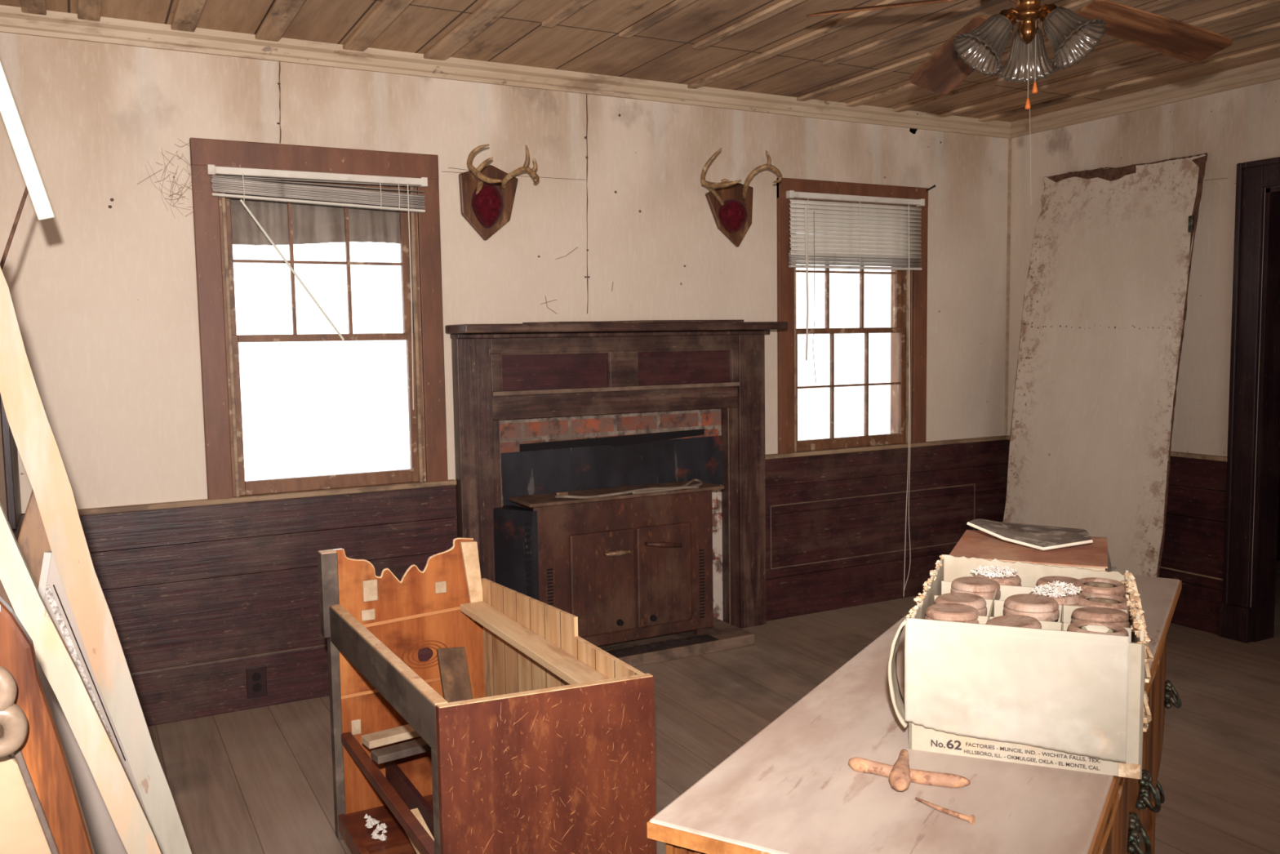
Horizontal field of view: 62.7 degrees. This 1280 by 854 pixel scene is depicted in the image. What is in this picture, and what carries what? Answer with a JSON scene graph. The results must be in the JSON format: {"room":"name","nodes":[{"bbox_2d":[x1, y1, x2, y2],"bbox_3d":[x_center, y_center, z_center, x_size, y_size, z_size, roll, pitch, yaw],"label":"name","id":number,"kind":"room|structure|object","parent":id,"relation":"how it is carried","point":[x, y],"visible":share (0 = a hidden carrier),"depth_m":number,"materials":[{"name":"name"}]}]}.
{"room":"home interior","nodes":[
{"label":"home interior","id":0,"kind":"room"},
{"bbox_2d":[0,408,8,519],"bbox_3d":[-1.466,-0.032,2.149,0.140,2.480,3.260,-3,6,-28],"label":"wall","id":1,"kind":"structure","parent":0,"point":[2,484],"depth_m":3.11,"materials":[{"name":"paint"}]},
{"bbox_2d":[0,392,21,529],"bbox_3d":[-1.999,0.025,3.329,0.022,0.558,0.330,-3,6,-28],"label":"trim","id":2,"kind":"structure","parent":1,"relation":"attached to","point":[11,477],"depth_m":3.20,"materials":[{"name":"paint"}]},
{"bbox_2d":[0,186,28,270],"bbox_3d":[-1.427,-0.349,2.340,0.144,0.399,0.008,-4,6,-34],"label":"rod","id":3,"kind":"object","parent":1,"relation":"attached to","point":[25,193],"visible":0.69,"depth_m":2.35,"materials":[{"name":"brown wood"}]},
{"bbox_2d":[12,514,24,541],"bbox_3d":[-1.339,0.790,2.189,0.034,0.792,3.100,-3,6,-28],"label":"trim","id":4,"kind":"structure","parent":1,"relation":"attached to","point":[16,531],"depth_m":3.21,"materials":[{"name":"paint"}]},
{"bbox_2d":[0,61,54,220],"bbox_3d":[-1.396,-0.686,2.330,0.145,0.445,0.010,-3,6,-28],"label":"strip","id":5,"kind":"object","parent":1,"relation":"attached to","point":[8,109],"visible":1,"depth_m":2.34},
{"bbox_2d":[0,32,1008,621],"bbox_3d":[-0.095,-0.263,4.619,4.660,2.480,0.142,-3,6,-28],"label":"wall","id":6,"kind":"structure","parent":0,"point":[618,223],"depth_m":4.17,"materials":[{"name":"paint"}]},
{"bbox_2d":[130,644,329,726],"bbox_3d":[-1.403,0.942,3.914,1.525,0.198,0.028,-3,6,-28],"label":"baseboard","id":7,"kind":"structure","parent":6,"relation":"attached to","point":[166,695],"depth_m":3.84,"materials":[{"name":"paint"}]},
{"bbox_2d":[245,665,266,698],"bbox_3d":[-1.419,0.944,3.885,0.070,0.114,0.009,-3,6,-28],"label":"wall outlet","id":8,"kind":"object","parent":6,"relation":"attached to","point":[256,681],"visible":1,"depth_m":3.88,"materials":[{"name":"brown plastic"}]},
{"bbox_2d":[252,672,261,680],"bbox_3d":[-1.418,0.924,3.881,0.032,0.032,0.003,-3,6,-28],"label":"socket","id":9,"kind":"object","parent":8,"relation":"attached to","point":[255,676],"depth_m":3.88,"materials":[{"name":"black plastic"}]},
{"bbox_2d":[252,683,262,691],"bbox_3d":[-1.417,0.964,3.884,0.032,0.032,0.003,-3,6,-28],"label":"socket","id":10,"kind":"object","parent":8,"relation":"attached to","point":[255,686],"depth_m":3.88,"materials":[{"name":"black plastic"}]},
{"bbox_2d":[189,137,448,499],"bbox_3d":[-1.205,-0.394,3.997,0.892,1.295,0.170,-3,6,-28],"label":"window","id":11,"kind":"structure","parent":6,"relation":"in","point":[219,339],"depth_m":3.92,"materials":[{"name":"paint"}]},
{"bbox_2d":[137,137,209,218],"bbox_3d":[-1.617,-0.867,3.655,0.246,0.279,0.028,-3,6,-28],"label":"cobweb","id":12,"kind":"object","parent":11,"relation":"attached to","point":[172,199],"visible":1,"depth_m":3.66},
{"bbox_2d":[230,193,399,245],"bbox_3d":[-1.235,-0.821,4.005,0.692,0.264,0.021,-3,6,-28],"label":"cloth","id":13,"kind":"object","parent":11,"relation":"hanging from","point":[311,223],"visible":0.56,"depth_m":3.99,"materials":[{"name":"grey fabric"}]},
{"bbox_2d":[206,164,427,409],"bbox_3d":[-1.161,-0.495,3.897,0.787,0.892,0.047,-3,6,-28],"label":"mini blind","id":14,"kind":"object","parent":11,"relation":"attached to","point":[220,184],"visible":1,"depth_m":3.85,"materials":[{"name":"plastic"}]},
{"bbox_2d":[458,143,539,240],"bbox_3d":[-0.549,-0.914,4.079,0.276,0.353,0.292,-3,6,-28],"label":"antler mount","id":15,"kind":"object","parent":6,"relation":"attached to","point":[486,193],"visible":1,"depth_m":4.15,"materials":[{"name":"brown wood"}]},
{"bbox_2d":[0,4,1010,138],"bbox_3d":[-0.071,-1.435,4.439,4.620,0.075,0.042,-3,6,-28],"label":"trim","id":16,"kind":"structure","parent":6,"relation":"attached to","point":[56,24],"depth_m":4.09,"materials":[{"name":"beige paint"}]},
{"bbox_2d":[21,435,1008,674],"bbox_3d":[-0.042,0.564,4.613,4.620,0.792,0.034,-3,6,-28],"label":"wainscoting","id":17,"kind":"structure","parent":6,"relation":"attached to","point":[184,583],"depth_m":3.99,"materials":[{"name":"paint"}]},
{"bbox_2d":[700,147,782,247],"bbox_3d":[0.419,-1.005,4.587,0.382,0.405,0.302,-3,6,-28],"label":"antler mount","id":18,"kind":"object","parent":6,"relation":"attached to","point":[730,202],"visible":1,"depth_m":4.69,"materials":[{"name":"brown wood"}]},
{"bbox_2d":[776,177,928,453],"bbox_3d":[1.019,-0.533,5.181,0.915,1.302,0.170,-3,6,-28],"label":"window","id":19,"kind":"structure","parent":6,"relation":"in","point":[787,339],"depth_m":5.21,"materials":[{"name":"paint"}]},
{"bbox_2d":[795,216,891,439],"bbox_3d":[0.972,-0.505,5.273,0.775,1.300,0.024,-3,6,-28],"label":"window glass","id":20,"kind":"object","parent":19,"relation":"attached to","point":[813,403],"visible":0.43,"depth_m":5.31,"materials":[{"name":"glass"}]},
{"bbox_2d":[786,190,924,596],"bbox_3d":[1.070,-0.123,5.112,0.823,1.986,0.069,-3,6,-28],"label":"mini blind","id":21,"kind":"object","parent":19,"relation":"attached to","point":[859,236],"visible":1,"depth_m":5.04,"materials":[{"name":"plastic"}]},
{"bbox_2d":[765,551,951,621],"bbox_3d":[1.265,0.779,5.336,1.660,0.200,0.028,-3,6,-28],"label":"baseboard","id":22,"kind":"structure","parent":6,"relation":"attached to","point":[794,595],"depth_m":5.19,"materials":[{"name":"paint"}]},
{"bbox_2d":[1004,137,1012,434],"bbox_3d":[1.965,-0.745,5.604,0.012,1.570,0.012,-3,6,-28],"label":"trim","id":23,"kind":"structure","parent":6,"relation":"attached to","point":[1009,189],"depth_m":5.60,"materials":[{"name":"beige paint"}]},
{"bbox_2d":[0,0,1279,122],"bbox_3d":[1.915,-1.331,2.216,9.220,0.066,6.840,-3,6,-28],"label":"ceiling","id":24,"kind":"structure","parent":0,"point":[869,58],"depth_m":3.83,"materials":[{"name":"brown wood"}]},
{"bbox_2d":[805,0,1232,182],"bbox_3d":[1.079,-0.980,2.748,1.107,0.776,1.221,-1,5,-5],"label":"ceiling fan","id":25,"kind":"object","parent":24,"relation":"hanging from","point":[962,53],"visible":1,"depth_m":2.81,"materials":[{"name":"brown wood"}]},
{"bbox_2d":[147,560,1279,853],"bbox_3d":[1.952,1.147,2.427,9.220,0.060,6.840,-3,6,-28],"label":"floor","id":26,"kind":"structure","parent":0,"point":[255,780],"depth_m":3.54,"materials":[{"name":"brown wood"}]},
{"bbox_2d":[0,489,51,757],"bbox_3d":[-1.189,0.655,2.100,0.157,1.070,0.020,-3,6,-28],"label":"board","id":27,"kind":"object","parent":26,"relation":"on","point":[33,541],"visible":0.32,"depth_m":2.06,"materials":[{"name":"brown wood"}]},
{"bbox_2d":[0,595,94,853],"bbox_3d":[-0.642,0.439,1.130,0.175,0.524,0.072,-3,6,-28],"label":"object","id":28,"kind":"object","parent":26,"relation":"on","point":[41,811],"visible":1,"depth_m":1.13,"materials":[{"name":"brown wood"}]},
{"bbox_2d":[0,502,163,853],"bbox_3d":[-0.661,0.637,1.462,0.467,1.200,0.038,-1,5,-5],"label":"plank","id":29,"kind":"object","parent":26,"relation":"on","point":[131,820],"visible":0.97,"depth_m":1.42,"materials":[{"name":"beige wood"}]},
{"bbox_2d":[35,550,148,853],"bbox_3d":[-1.037,0.710,2.020,0.320,0.970,0.023,-3,6,-28],"label":"panel","id":30,"kind":"object","parent":26,"relation":"on","point":[105,838],"visible":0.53,"depth_m":1.99,"materials":[{"name":"wood"}]},
{"bbox_2d":[0,265,192,853],"bbox_3d":[-0.923,0.418,1.855,0.416,1.578,0.046,-1,5,-6],"label":"plank","id":31,"kind":"object","parent":26,"relation":"on","point":[32,432],"visible":0.98,"depth_m":1.82,"materials":[{"name":"beige wood"}]},
{"bbox_2d":[317,537,656,853],"bbox_3d":[-0.415,0.747,2.519,0.474,0.793,1.019,-3,6,-28],"label":"carcass","id":32,"kind":"object","parent":26,"relation":"on","point":[552,751],"visible":1,"depth_m":2.32,"materials":[{"name":"brown wood"}]},
{"bbox_2d":[364,813,386,840],"bbox_3d":[-0.692,1.047,2.756,0.052,0.014,0.160,-3,6,-28],"label":"paper scraps","id":33,"kind":"object","parent":32,"relation":"on","point":[371,822],"visible":1,"depth_m":2.75,"materials":[{"name":"white paper"}]},
{"bbox_2d":[361,724,420,748],"bbox_3d":[-0.596,0.805,2.793,0.282,0.020,0.055,-4,6,-36],"label":"board","id":34,"kind":"object","parent":32,"relation":"on","point":[380,738],"visible":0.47,"depth_m":2.73,"materials":[{"name":"beige wood"}]},
{"bbox_2d":[370,737,431,764],"bbox_3d":[-0.553,0.821,2.717,0.281,0.020,0.050,-4,6,-35],"label":"board","id":35,"kind":"object","parent":32,"relation":"on","point":[417,746],"visible":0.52,"depth_m":2.66,"materials":[{"name":"grey wood"}]},
{"bbox_2d":[405,808,434,853],"bbox_3d":[-0.462,1.004,2.390,0.050,0.145,0.345,-4,6,-34],"label":"board","id":36,"kind":"object","parent":32,"relation":"on","point":[415,811],"visible":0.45,"depth_m":2.49,"materials":[{"name":"brown wood"}]},
{"bbox_2d":[436,646,472,702],"bbox_3d":[-0.439,0.832,2.660,0.076,0.473,0.365,-3,5,-21],"label":"board","id":37,"kind":"object","parent":32,"relation":"on","point":[452,661],"visible":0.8,"depth_m":2.76,"materials":[{"name":"brown wood"}]},
{"bbox_2d":[444,321,787,628],"bbox_3d":[-0.044,0.267,4.466,1.500,1.409,0.250,-3,6,-28],"label":"mantelpiece","id":38,"kind":"object","parent":26,"relation":"on","point":[490,362],"visible":0.88,"depth_m":4.47,"materials":[{"name":"paint"}]},
{"bbox_2d":[522,320,622,323],"bbox_3d":[-0.262,-0.423,4.253,0.400,0.006,0.165,-3,6,-28],"label":"board","id":39,"kind":"object","parent":38,"relation":"on","point":[611,322],"visible":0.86,"depth_m":4.19,"materials":[{"name":"paint"}]},
{"bbox_2d":[500,428,723,506],"bbox_3d":[-0.082,0.186,4.569,1.106,0.312,0.006,-3,6,-28],"label":"sheet","id":40,"kind":"object","parent":38,"relation":"attached to","point":[615,461],"visible":0.73,"depth_m":4.54,"materials":[{"name":"metal"}]},
{"bbox_2d":[444,321,787,333],"bbox_3d":[-0.059,-0.418,4.406,1.491,0.034,0.250,-3,6,-28],"label":"shelf","id":41,"kind":"object","parent":38,"relation":"attached to","point":[729,327],"depth_m":4.30,"materials":[{"name":"paint"}]},
{"bbox_2d":[602,320,743,323],"bbox_3d":[0.156,-0.450,4.476,0.630,0.009,0.165,-3,6,-28],"label":"board","id":42,"kind":"object","parent":38,"relation":"on","point":[635,321],"visible":0.71,"depth_m":4.39,"materials":[{"name":"paint"}]},
{"bbox_2d":[597,617,754,666],"bbox_3d":[-0.058,0.947,4.483,1.090,0.050,0.340,-3,6,-28],"label":"hearth","id":43,"kind":"object","parent":26,"relation":"on","point":[730,636],"visible":0.38,"depth_m":4.49,"materials":[{"name":"brown wood"}]},
{"bbox_2d":[493,480,724,646],"bbox_3d":[-0.129,0.600,4.425,1.014,0.654,0.247,-3,6,-28],"label":"cabinet","id":44,"kind":"object","parent":43,"relation":"on","point":[629,566],"visible":0.8,"depth_m":4.34,"materials":[{"name":"wood"}]},
{"bbox_2d":[554,478,702,498],"bbox_3d":[-0.020,0.263,4.391,0.725,0.024,0.138,-4,6,-31],"label":"gas hose","id":45,"kind":"object","parent":44,"relation":"on","point":[649,490],"visible":1,"depth_m":4.34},
{"bbox_2d":[606,634,719,657],"bbox_3d":[0.045,0.916,4.405,0.620,0.022,0.100,-3,6,-28],"label":"pile","id":46,"kind":"object","parent":43,"relation":"on","point":[669,643],"visible":0.77,"depth_m":4.40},
{"bbox_2d":[647,573,1182,853],"bbox_3d":[0.615,0.790,1.784,0.467,0.800,1.569,2,6,31],"label":"dresser","id":47,"kind":"object","parent":26,"relation":"on","point":[793,788],"visible":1,"depth_m":1.27,"materials":[{"name":"brown wood"}]},
{"bbox_2d":[848,749,970,791],"bbox_3d":[0.329,0.422,1.297,0.095,0.027,0.123,-3,6,-28],"label":"tool","id":48,"kind":"object","parent":47,"relation":"on","point":[900,774],"visible":1,"depth_m":1.27,"materials":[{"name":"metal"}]},
{"bbox_2d":[915,796,975,824],"bbox_3d":[0.348,0.439,1.203,0.011,0.011,0.077,-5,7,-43],"label":"nail","id":49,"kind":"object","parent":47,"relation":"on","point":[971,819],"visible":1,"depth_m":1.19,"materials":[{"name":"metal"}]},
{"bbox_2d":[888,554,1153,778],"bbox_3d":[0.548,0.320,1.506,0.323,0.186,0.407,1,5,22],"label":"box","id":50,"kind":"object","parent":47,"relation":"on","point":[1051,695],"visible":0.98,"depth_m":1.33,"materials":[{"name":"beige cardboard"}]},
{"bbox_2d":[924,602,979,623],"bbox_3d":[0.434,0.326,1.460,0.076,0.152,0.076,-4,5,-28],"label":"jar","id":51,"kind":"object","parent":50,"relation":"in","point":[948,611],"visible":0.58,"depth_m":1.44,"materials":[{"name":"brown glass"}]},
{"bbox_2d":[934,592,986,616],"bbox_3d":[0.465,0.321,1.518,0.079,0.154,0.077,-2,5,-11],"label":"jar","id":52,"kind":"object","parent":50,"relation":"in","point":[975,601],"visible":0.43,"depth_m":1.50,"materials":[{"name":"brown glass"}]},
{"bbox_2d":[951,576,1000,599],"bbox_3d":[0.517,0.312,1.618,0.076,0.152,0.076,-2,4,-20],"label":"jar","id":53,"kind":"object","parent":50,"relation":"in","point":[984,587],"visible":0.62,"depth_m":1.59,"materials":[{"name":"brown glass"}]},
{"bbox_2d":[973,569,1021,586],"bbox_3d":[0.563,0.307,1.661,0.076,0.152,0.076,-3,7,-24],"label":"jar","id":54,"kind":"object","parent":50,"relation":"in","point":[1015,580],"visible":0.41,"depth_m":1.63,"materials":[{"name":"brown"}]},
{"bbox_2d":[970,564,1018,577],"bbox_3d":[0.560,0.226,1.655,0.070,0.013,0.072,-3,6,-28],"label":"paper","id":55,"kind":"object","parent":54,"relation":"on","point":[996,571],"visible":1,"depth_m":1.65,"materials":[{"name":"white paper"}]},
{"bbox_2d":[985,614,1041,628],"bbox_3d":[0.502,0.332,1.393,0.088,0.158,0.076,-1,5,-1],"label":"jar","id":56,"kind":"object","parent":50,"relation":"in","point":[1016,620],"visible":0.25,"depth_m":1.39,"materials":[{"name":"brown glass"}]},
{"bbox_2d":[1003,593,1059,621],"bbox_3d":[0.549,0.316,1.472,0.076,0.152,0.076,0,5,16],"label":"jar","id":57,"kind":"object","parent":50,"relation":"in","point":[1041,607],"visible":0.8,"depth_m":1.44,"materials":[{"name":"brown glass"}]},
{"bbox_2d":[1029,588,1079,605],"bbox_3d":[0.605,0.317,1.533,0.076,0.152,0.076,0,3,18],"label":"jar","id":58,"kind":"object","parent":50,"relation":"in","point":[1069,599],"visible":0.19,"depth_m":1.50,"materials":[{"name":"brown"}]},
{"bbox_2d":[1030,580,1082,598],"bbox_3d":[0.604,0.234,1.524,0.086,0.021,0.060,-3,6,-28],"label":"paper","id":59,"kind":"object","parent":58,"relation":"on","point":[1059,588],"visible":0.98,"depth_m":1.52,"materials":[{"name":"white paper"}]},
{"bbox_2d":[1035,575,1084,590],"bbox_3d":[0.645,0.310,1.613,0.076,0.152,0.076,-4,6,-39],"label":"jar","id":60,"kind":"object","parent":50,"relation":"in","point":[1045,580],"visible":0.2,"depth_m":1.61,"materials":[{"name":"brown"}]},
{"bbox_2d":[1066,620,1128,635],"bbox_3d":[0.592,0.333,1.364,0.076,0.150,0.076,1,4,7],"label":"jar","id":61,"kind":"object","parent":50,"relation":"in","point":[1076,626],"visible":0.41,"depth_m":1.36,"materials":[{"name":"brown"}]},
{"bbox_2d":[1073,577,1126,598],"bbox_3d":[0.687,0.306,1.571,0.076,0.150,0.076,4,8,40],"label":"jar","id":62,"kind":"object","parent":50,"relation":"in","point":[1092,584],"visible":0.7,"depth_m":1.55,"materials":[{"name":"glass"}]},
{"bbox_2d":[1071,606,1129,627],"bbox_3d":[0.628,0.327,1.431,0.078,0.157,0.086,-2,5,-8],"label":"jar","id":63,"kind":"object","parent":50,"relation":"in","point":[1119,617],"visible":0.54,"depth_m":1.41,"materials":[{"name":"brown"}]},
{"bbox_2d":[1077,592,1130,617],"bbox_3d":[0.663,0.320,1.509,0.076,0.150,0.076,-2,6,-20],"label":"jar","id":64,"kind":"object","parent":50,"relation":"in","point":[1091,599],"visible":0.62,"depth_m":1.50,"materials":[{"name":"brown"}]},
{"bbox_3d":[0.795,0.343,2.113,0.300,0.030,0.325,1,5,18],"label":"book","id":65,"kind":"object","parent":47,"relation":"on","visible":0},
{"bbox_3d":[0.788,0.315,2.115,0.300,0.026,0.320,2,5,27],"label":"book","id":66,"kind":"object","parent":65,"relation":"on","visible":0},
{"bbox_3d":[0.781,0.291,2.113,0.275,0.022,0.310,1,5,17],"label":"book","id":67,"kind":"object","parent":66,"relation":"on","visible":0},
{"bbox_2d":[1107,548,1111,571],"bbox_3d":[0.790,0.270,2.112,0.285,0.020,0.315,1,5,22],"label":"book","id":68,"kind":"object","parent":67,"relation":"on","point":[1109,566],"visible":0.05,"depth_m":2.03,"materials":[{"name":"grey paper"}]},
{"bbox_2d":[949,529,1107,571],"bbox_3d":[0.785,0.250,2.110,0.282,0.020,0.300,1,5,24],"label":"book","id":69,"kind":"object","parent":68,"relation":"on","point":[1093,556],"visible":0.66,"depth_m":2.05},
{"bbox_2d":[967,518,1093,550],"bbox_3d":[0.816,0.211,2.172,0.237,0.037,0.248,2,6,31],"label":"magazine","id":70,"kind":"object","parent":69,"relation":"on","point":[1037,536],"visible":1,"depth_m":2.14,"materials":[{"name":"black paper"}]},
{"bbox_2d":[1002,152,1207,577],"bbox_3d":[2.121,-0.170,4.941,0.384,2.136,0.949,-3,6,-28],"label":"board","id":71,"kind":"object","parent":26,"relation":"on","point":[1104,308],"visible":0.96,"depth_m":4.89,"materials":[{"name":"beige"}]},
{"bbox_2d":[1005,79,1279,602],"bbox_3d":[3.461,-0.181,3.022,0.141,2.480,6.360,-3,6,-28],"label":"wall","id":72,"kind":"structure","parent":0,"point":[1241,125],"depth_m":4.68,"materials":[{"name":"paint"}]},
{"bbox_2d":[1004,435,1226,590],"bbox_3d":[3.433,0.549,2.972,0.034,0.590,6.200,-3,6,-28],"label":"wainscoting","id":73,"kind":"structure","parent":72,"relation":"attached to","point":[1193,548],"depth_m":4.71,"materials":[{"name":"paint"}]},
{"bbox_2d":[1010,57,1279,138],"bbox_3d":[3.401,-1.349,2.808,0.042,0.075,6.200,-3,6,-28],"label":"trim","id":74,"kind":"structure","parent":72,"relation":"attached to","point":[1268,70],"depth_m":4.78,"materials":[{"name":"beige paint"}]},
{"bbox_2d":[1158,576,1222,634],"bbox_3d":[2.276,0.778,5.176,0.028,0.200,1.265,-3,6,-28],"label":"baseboard","id":75,"kind":"structure","parent":72,"relation":"attached to","point":[1197,607],"depth_m":4.71,"materials":[{"name":"paint"}]},
{"bbox_2d":[1217,156,1279,643],"bbox_3d":[2.855,-0.068,4.124,0.185,2.045,1.035,-3,6,-28],"label":"door","id":76,"kind":"structure","parent":72,"relation":"in","point":[1241,620],"depth_m":4.48,"materials":[{"name":"paint"}]},
{"bbox_2d":[1276,475,1279,560],"bbox_3d":[3.725,-0.295,4.429,1.660,2.460,3.000,-3,6,-28],"label":"wall","id":77,"kind":"structure","parent":0,"point":[1278,520],"depth_m":6.08,"materials":[{"name":"paint"}]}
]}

